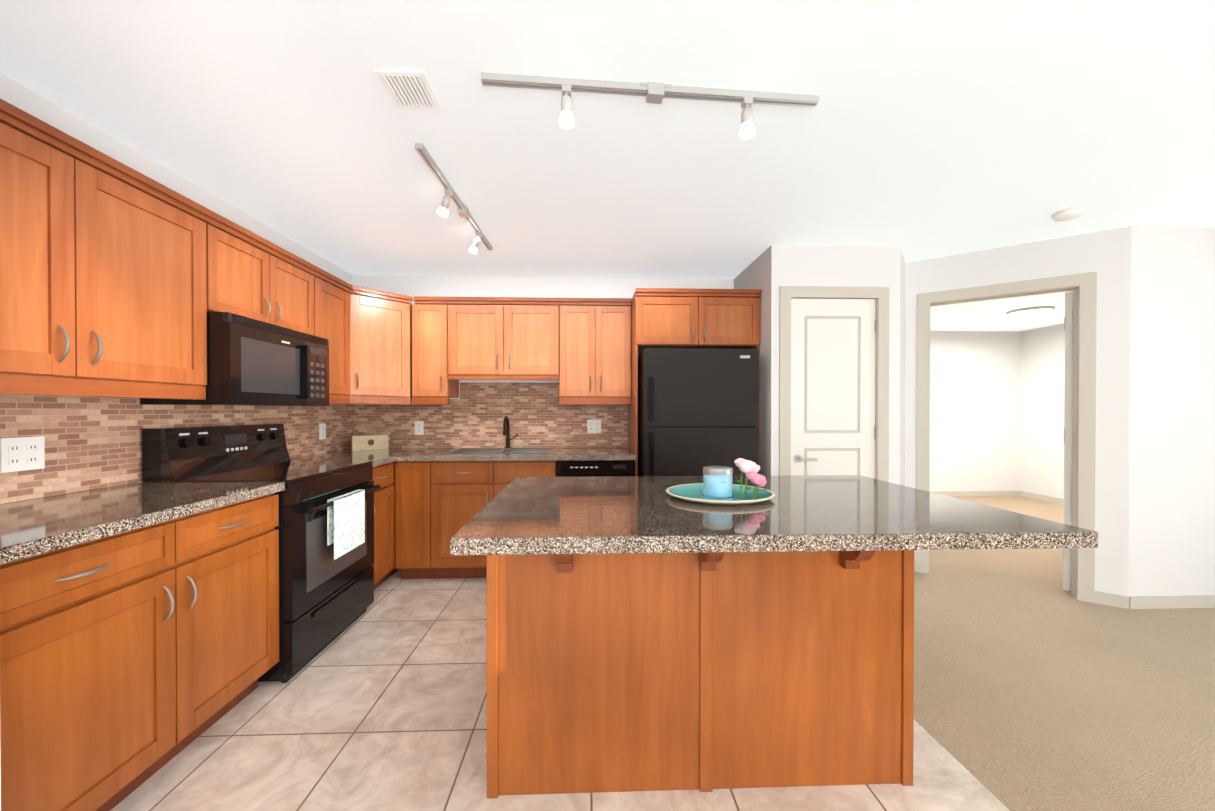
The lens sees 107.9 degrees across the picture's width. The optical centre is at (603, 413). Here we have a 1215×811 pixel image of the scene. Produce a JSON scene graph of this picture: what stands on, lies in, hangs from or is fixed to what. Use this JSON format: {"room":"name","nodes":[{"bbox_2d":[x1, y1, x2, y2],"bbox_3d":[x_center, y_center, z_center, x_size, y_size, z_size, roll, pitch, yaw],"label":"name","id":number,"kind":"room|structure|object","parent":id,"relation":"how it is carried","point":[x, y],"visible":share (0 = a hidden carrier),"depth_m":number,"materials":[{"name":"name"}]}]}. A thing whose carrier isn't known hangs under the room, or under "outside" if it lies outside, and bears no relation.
{"room":"kitchen","nodes":[
{"label":"kitchen","id":0,"kind":"room"},
{"bbox_2d":[0,73,19,810],"bbox_3d":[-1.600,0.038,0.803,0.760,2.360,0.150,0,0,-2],"label":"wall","id":1,"kind":"structure","parent":0,"point":[7,85],"depth_m":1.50,"materials":[{"name":"white paint"}]},
{"bbox_2d":[16,82,352,284],"bbox_3d":[-2.106,0.029,2.261,0.100,2.360,3.100,0,0,-2],"label":"wall","id":2,"kind":"structure","parent":0,"point":[22,97],"depth_m":1.99,"materials":[{"name":"white paint"}]},
{"bbox_2d":[0,107,223,390],"bbox_3d":[-1.874,-0.487,1.463,0.303,0.742,1.055,0,0,-2],"label":"upper cabinet","id":3,"kind":"object","parent":2,"relation":"attached to","point":[118,279],"depth_m":1.50,"materials":[{"name":"brown wood"}]},
{"bbox_2d":[0,394,355,503],"bbox_3d":[-2.050,0.092,2.289,0.008,0.411,2.846,0,0,-2],"label":"backsplash","id":4,"kind":"structure","parent":2,"relation":"attached to","point":[91,443],"depth_m":1.80,"materials":[{"name":"tile"}]},
{"bbox_2d":[0,436,44,472],"bbox_3d":[-2.017,0.140,1.535,0.007,0.116,0.118,0,0,-2],"label":"electrical outlet","id":5,"kind":"object","parent":4,"relation":"attached to","point":[22,453],"visible":1,"depth_m":1.53,"materials":[{"name":"white plastic"}]},
{"bbox_2d":[319,423,325,439],"bbox_3d":[-2.076,0.132,3.264,0.007,0.116,0.072,0,0,-2],"label":"electrical outlet","id":6,"kind":"object","parent":4,"relation":"attached to","point":[322,431],"visible":1,"depth_m":3.26,"materials":[{"name":"white plastic"}]},
{"bbox_2d":[224,223,279,325],"bbox_3d":[-1.898,-0.659,2.151,0.303,0.407,0.430,0,0,-2],"label":"upper cabinet","id":7,"kind":"object","parent":2,"relation":"attached to","point":[251,265],"depth_m":2.19,"materials":[{"name":"brown wood"}]},
{"bbox_2d":[140,311,328,405],"bbox_3d":[-1.837,-0.247,2.319,0.418,0.410,0.756,0,0,-2],"label":"over-the-range microwave","id":8,"kind":"object","parent":7,"relation":"attached to","point":[252,362],"visible":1,"depth_m":2.13,"materials":[{"name":"black metal"}]},
{"bbox_2d":[280,251,311,334],"bbox_3d":[-1.910,-0.661,2.477,0.303,0.407,0.430,0,0,-2],"label":"upper cabinet","id":9,"kind":"object","parent":2,"relation":"attached to","point":[295,301],"depth_m":2.52,"materials":[{"name":"brown wood"}]},
{"bbox_2d":[308,267,351,398],"bbox_3d":[-1.904,-0.497,2.896,0.344,0.742,0.512,0,0,-2],"label":"upper cabinet","id":10,"kind":"object","parent":2,"relation":"attached to","point":[331,297],"depth_m":2.92,"materials":[{"name":"brown wood"}]},
{"bbox_2d":[352,285,412,398],"bbox_3d":[-1.793,-0.500,3.379,0.599,0.742,0.677,0,0,-2],"label":"upper cabinet","id":11,"kind":"object","parent":2,"relation":"attached to","point":[381,320],"depth_m":3.26,"materials":[{"name":"brown wood"}]},
{"bbox_2d":[353,275,733,447],"bbox_3d":[-0.494,0.018,3.818,3.430,2.360,0.100,0,0,-2],"label":"wall","id":12,"kind":"structure","parent":0,"point":[479,286],"depth_m":3.75,"materials":[{"name":"white paint"}]},
{"bbox_2d":[412,300,463,399],"bbox_3d":[-1.317,-0.501,3.575,0.342,0.742,0.318,0,0,-2],"label":"upper cabinet","id":13,"kind":"object","parent":12,"relation":"attached to","point":[434,377],"depth_m":3.42,"materials":[{"name":"brown wood"}]},
{"bbox_2d":[356,382,627,447],"bbox_3d":[-0.934,0.012,3.747,2.281,0.551,0.008,0,0,-2],"label":"backsplash","id":14,"kind":"structure","parent":12,"relation":"attached to","point":[534,411],"depth_m":3.74,"materials":[{"name":"tile"}]},
{"bbox_2d":[415,421,423,434],"bbox_3d":[-1.555,0.121,3.718,0.072,0.116,0.007,0,0,-2],"label":"electrical outlet","id":15,"kind":"object","parent":14,"relation":"attached to","point":[419,427],"visible":1,"depth_m":3.72,"materials":[{"name":"white plastic"}]},
{"bbox_2d":[587,420,600,432],"bbox_3d":[-0.082,0.109,3.769,0.118,0.116,0.007,0,0,-2],"label":"electrical outlet","id":16,"kind":"object","parent":14,"relation":"attached to","point":[593,426],"visible":1,"depth_m":3.77,"materials":[{"name":"white plastic"}]},
{"bbox_2d":[456,300,559,379],"bbox_3d":[-0.785,-0.586,3.593,0.858,0.572,0.318,0,0,-2],"label":"upper cabinet","id":17,"kind":"object","parent":12,"relation":"attached to","point":[496,339],"depth_m":3.44,"materials":[{"name":"brown wood"}]},
{"bbox_2d":[548,300,631,399],"bbox_3d":[-0.106,-0.501,3.617,0.634,0.742,0.318,0,0,-2],"label":"upper cabinet","id":18,"kind":"object","parent":12,"relation":"attached to","point":[580,348],"depth_m":3.46,"materials":[{"name":"brown wood"}]},
{"bbox_2d":[110,569,1009,810],"bbox_3d":[-1.421,1.271,0.267,5.400,0.100,7.150,0,0,-2],"label":"floor","id":19,"kind":"structure","parent":0,"point":[380,704],"depth_m":1.59,"materials":[{"name":"beige tile"}]},
{"bbox_2d":[0,493,278,810],"bbox_3d":[-1.720,0.779,1.437,0.606,0.870,1.016,0,0,-2],"label":"base cabinet","id":20,"kind":"object","parent":19,"relation":"on","point":[131,661],"depth_m":1.32,"materials":[{"name":"brown wood"}]},
{"bbox_2d":[0,482,284,563],"bbox_3d":[-1.708,0.323,1.434,0.633,0.038,1.016,0,0,-2],"label":"countertop","id":21,"kind":"structure","parent":20,"relation":"on","point":[32,527],"depth_m":1.42,"materials":[{"name":"stone"}]},
{"bbox_2d":[142,424,380,682],"bbox_3d":[-1.683,0.636,2.330,0.710,1.145,0.756,0,0,-2],"label":"range","id":22,"kind":"object","parent":19,"relation":"on","point":[325,527],"visible":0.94,"depth_m":2.17,"materials":[{"name":"black metal"}]},
{"bbox_2d":[370,461,395,589],"bbox_3d":[-1.771,0.769,2.907,0.606,0.870,0.389,0,0,-2],"label":"base cabinet","id":23,"kind":"object","parent":19,"relation":"on","point":[383,475],"depth_m":2.98,"materials":[{"name":"brown wood"}]},
{"bbox_2d":[290,455,395,466],"bbox_3d":[-1.757,0.314,2.883,0.634,0.038,0.346,0,0,-2],"label":"countertop","id":24,"kind":"structure","parent":23,"relation":"on","point":[377,460],"depth_m":2.91,"materials":[{"name":"stone"}]},
{"bbox_2d":[313,447,635,460],"bbox_3d":[-0.938,0.308,3.418,2.311,0.042,0.668,0,0,-2],"label":"countertop","id":25,"kind":"structure","parent":23,"relation":"on","point":[544,453],"depth_m":3.23,"materials":[{"name":"stone"}]},
{"bbox_2d":[351,435,388,450],"bbox_3d":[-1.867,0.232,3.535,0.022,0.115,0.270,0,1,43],"label":"bread box","id":26,"kind":"object","parent":25,"relation":"on","point":[369,442],"visible":1,"depth_m":3.52,"materials":[{"name":"beige wood"}]},
{"bbox_2d":[503,416,517,447],"bbox_3d":[-0.772,0.153,3.640,0.117,0.271,0.184,0,0,-2],"label":"faucet","id":27,"kind":"object","parent":25,"relation":"on","point":[506,426],"visible":1,"depth_m":3.69,"materials":[{"name":"brown metal"}]},
{"bbox_2d":[395,460,556,578],"bbox_3d":[-0.918,0.766,3.427,1.131,0.870,0.652,0,0,-2],"label":"base cabinet","id":28,"kind":"object","parent":19,"relation":"on","point":[439,505],"visible":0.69,"depth_m":3.13,"materials":[{"name":"brown wood"}]},
{"bbox_2d":[557,460,634,476],"bbox_3d":[-0.066,0.767,3.445,0.564,0.868,0.586,0,0,-2],"label":"dishwasher","id":29,"kind":"object","parent":19,"relation":"on","point":[587,468],"visible":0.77,"depth_m":3.15,"materials":[{"name":"black"}]},
{"bbox_2d":[628,288,761,475],"bbox_3d":[0.673,0.151,3.487,0.910,2.100,0.640,0,0,-2],"label":"tall cabinet","id":30,"kind":"object","parent":19,"relation":"on","point":[680,318],"visible":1,"depth_m":3.20,"materials":[{"name":"brown wood"}]},
{"bbox_2d":[638,348,758,475],"bbox_3d":[0.662,0.369,3.393,0.790,1.635,0.795,0,0,-2],"label":"fridge","id":31,"kind":"object","parent":19,"relation":"on","point":[698,410],"visible":0.5,"depth_m":3.04,"materials":[{"name":"black metal"}]},
{"bbox_2d":[486,551,913,797],"bbox_3d":[0.311,0.776,1.694,1.380,0.872,0.792,0,0,-2],"label":"kitchen island","id":32,"kind":"object","parent":19,"relation":"on","point":[647,633],"depth_m":1.42,"materials":[{"name":"brown wood"}]},
{"bbox_2d":[450,475,1097,554],"bbox_3d":[0.433,0.324,1.617,1.660,0.043,1.007,0,0,-2],"label":"island countertop","id":33,"kind":"structure","parent":32,"relation":"on","point":[807,514],"depth_m":1.25,"materials":[{"name":"grey stone"}]},
{"bbox_2d":[666,483,774,504],"bbox_3d":[0.419,0.292,1.605,0.386,0.021,0.355,0,0,-2],"label":"ceramic dish","id":34,"kind":"object","parent":33,"relation":"on","point":[691,492],"visible":0.81,"depth_m":1.58,"materials":[{"name":"teal ceramic"}]},
{"bbox_2d":[701,466,733,497],"bbox_3d":[0.413,0.246,1.603,0.120,0.101,0.119,0,0,-2],"label":"jar candle","id":35,"kind":"object","parent":34,"relation":"on","point":[717,481],"visible":1,"depth_m":1.56,"materials":[{"name":"blue"}]},
{"bbox_2d":[734,458,766,499],"bbox_3d":[0.532,0.229,1.580,0.124,0.131,0.141,0,0,-2],"label":"flowers","id":36,"kind":"object","parent":34,"relation":"on","point":[749,469],"visible":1,"depth_m":1.57,"materials":[{"name":"pink plant"}]},
{"bbox_2d":[0,0,1214,330],"bbox_3d":[1.133,-1.197,1.615,10.600,0.100,9.700,0,0,-2],"label":"ceiling","id":37,"kind":"structure","parent":0,"point":[930,130],"depth_m":1.74,"materials":[{"name":"white paint"}]},
{"bbox_2d":[374,70,440,108],"bbox_3d":[-0.688,-1.143,1.565,0.160,0.007,0.180,0,0,-2],"label":"ceiling vent","id":38,"kind":"object","parent":37,"relation":"in","point":[406,89],"visible":1,"depth_m":1.55,"materials":[{"name":"white"}]},
{"bbox_2d":[415,143,492,253],"bbox_3d":[-0.808,-1.081,2.473,0.112,0.142,1.194,0,0,-2],"label":"track light","id":39,"kind":"object","parent":37,"relation":"attached to","point":[449,191],"visible":1,"depth_m":2.25,"materials":[{"name":"silver metal"}]},
{"bbox_2d":[481,72,818,139],"bbox_3d":[0.180,-1.070,1.554,1.192,0.153,0.054,0,0,-5],"label":"track light","id":40,"kind":"object","parent":37,"relation":"attached to","point":[654,93],"visible":1,"depth_m":1.54,"materials":[{"name":"silver metal"}]},
{"bbox_2d":[1006,306,1054,320],"bbox_3d":[4.818,-1.111,4.996,0.400,0.115,0.400,0,0,-2],"label":"bedroom ceiling light","id":41,"kind":"object","parent":37,"relation":"attached to","point":[1031,313],"visible":1,"depth_m":4.89,"materials":[{"name":"white glass"}]},
{"bbox_2d":[1053,207,1085,221],"bbox_3d":[2.660,-1.135,2.526,0.132,0.036,0.132,0,0,-2],"label":"smoke detector","id":42,"kind":"object","parent":37,"relation":"attached to","point":[1069,214],"visible":1,"depth_m":2.50,"materials":[{"name":"white plastic"}]},
{"bbox_2d":[734,245,905,485],"bbox_3d":[1.728,0.021,3.450,1.185,2.360,0.790,0,0,-2],"label":"wall","id":43,"kind":"structure","parent":0,"point":[770,270],"depth_m":3.06,"materials":[{"name":"white paint"}]},
{"bbox_2d":[791,299,876,478],"bbox_3d":[1.588,0.201,3.056,0.613,1.990,0.090,0,0,-2],"label":"closet door","id":44,"kind":"structure","parent":43,"relation":"in","point":[833,429],"depth_m":3.07,"materials":[{"name":"white paint"}]},
{"bbox_2d":[779,286,888,481],"bbox_3d":[1.584,0.166,3.093,0.762,2.075,0.116,0,0,-2],"label":"door frame","id":45,"kind":"structure","parent":43,"relation":"attached to","point":[788,293],"depth_m":3.03,"materials":[{"name":"beige paint"}]},
{"bbox_2d":[930,331,1021,490],"bbox_3d":[4.122,0.002,6.330,4.100,2.360,0.100,0,0,-2],"label":"wall","id":46,"kind":"structure","parent":0,"point":[996,410],"depth_m":6.32,"materials":[{"name":"white paint"}]},
{"bbox_2d":[905,226,1130,595],"bbox_3d":[2.820,0.023,3.115,1.146,2.360,0.120,0,0,36],"label":"wall","id":47,"kind":"structure","parent":0,"point":[1105,255],"depth_m":2.80,"materials":[{"name":"white paint"}]},
{"bbox_2d":[916,271,1096,602],"bbox_3d":[2.786,0.150,3.130,0.925,2.105,0.136,0,0,36],"label":"door frame","id":48,"kind":"structure","parent":47,"relation":"attached to","point":[1082,287],"depth_m":2.88,"materials":[{"name":"beige paint"}]},
{"bbox_2d":[914,491,1214,608],"bbox_3d":[3.718,1.157,4.506,5.235,0.075,3.532,0,0,-2],"label":"baseboard","id":49,"kind":"structure","parent":47,"relation":"attached to","point":[1160,602],"depth_m":2.74,"materials":[{"name":"beige paint"}]},
{"bbox_2d":[1063,291,1072,590],"bbox_3d":[3.427,0.187,3.208,0.763,2.015,0.038,0,0,-37],"label":"bedroom door","id":50,"kind":"structure","parent":47,"relation":"in","point":[1068,382],"depth_m":2.98,"materials":[{"name":"white paint"}]},
{"bbox_2d":[1018,324,1064,498],"bbox_3d":[6.082,0.013,4.642,0.100,2.360,3.390,0,0,-2],"label":"wall","id":51,"kind":"structure","parent":0,"point":[1041,382],"depth_m":6.03,"materials":[{"name":"white paint"}]},
{"bbox_2d":[914,496,1214,810],"bbox_3d":[3.832,1.262,1.725,5.200,0.100,9.700,0,0,-2],"label":"floor carpet","id":52,"kind":"object","parent":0,"point":[1037,687],"visible":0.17,"depth_m":1.97,"materials":[{"name":"beige carpet"}]},
{"bbox_2d":[1128,226,1214,595],"bbox_3d":[4.818,0.025,2.842,3.150,2.360,0.120,0,0,-2],"label":"wall","id":53,"kind":"structure","parent":0,"point":[1172,454],"depth_m":2.74,"materials":[{"name":"white paint"}]}
]}

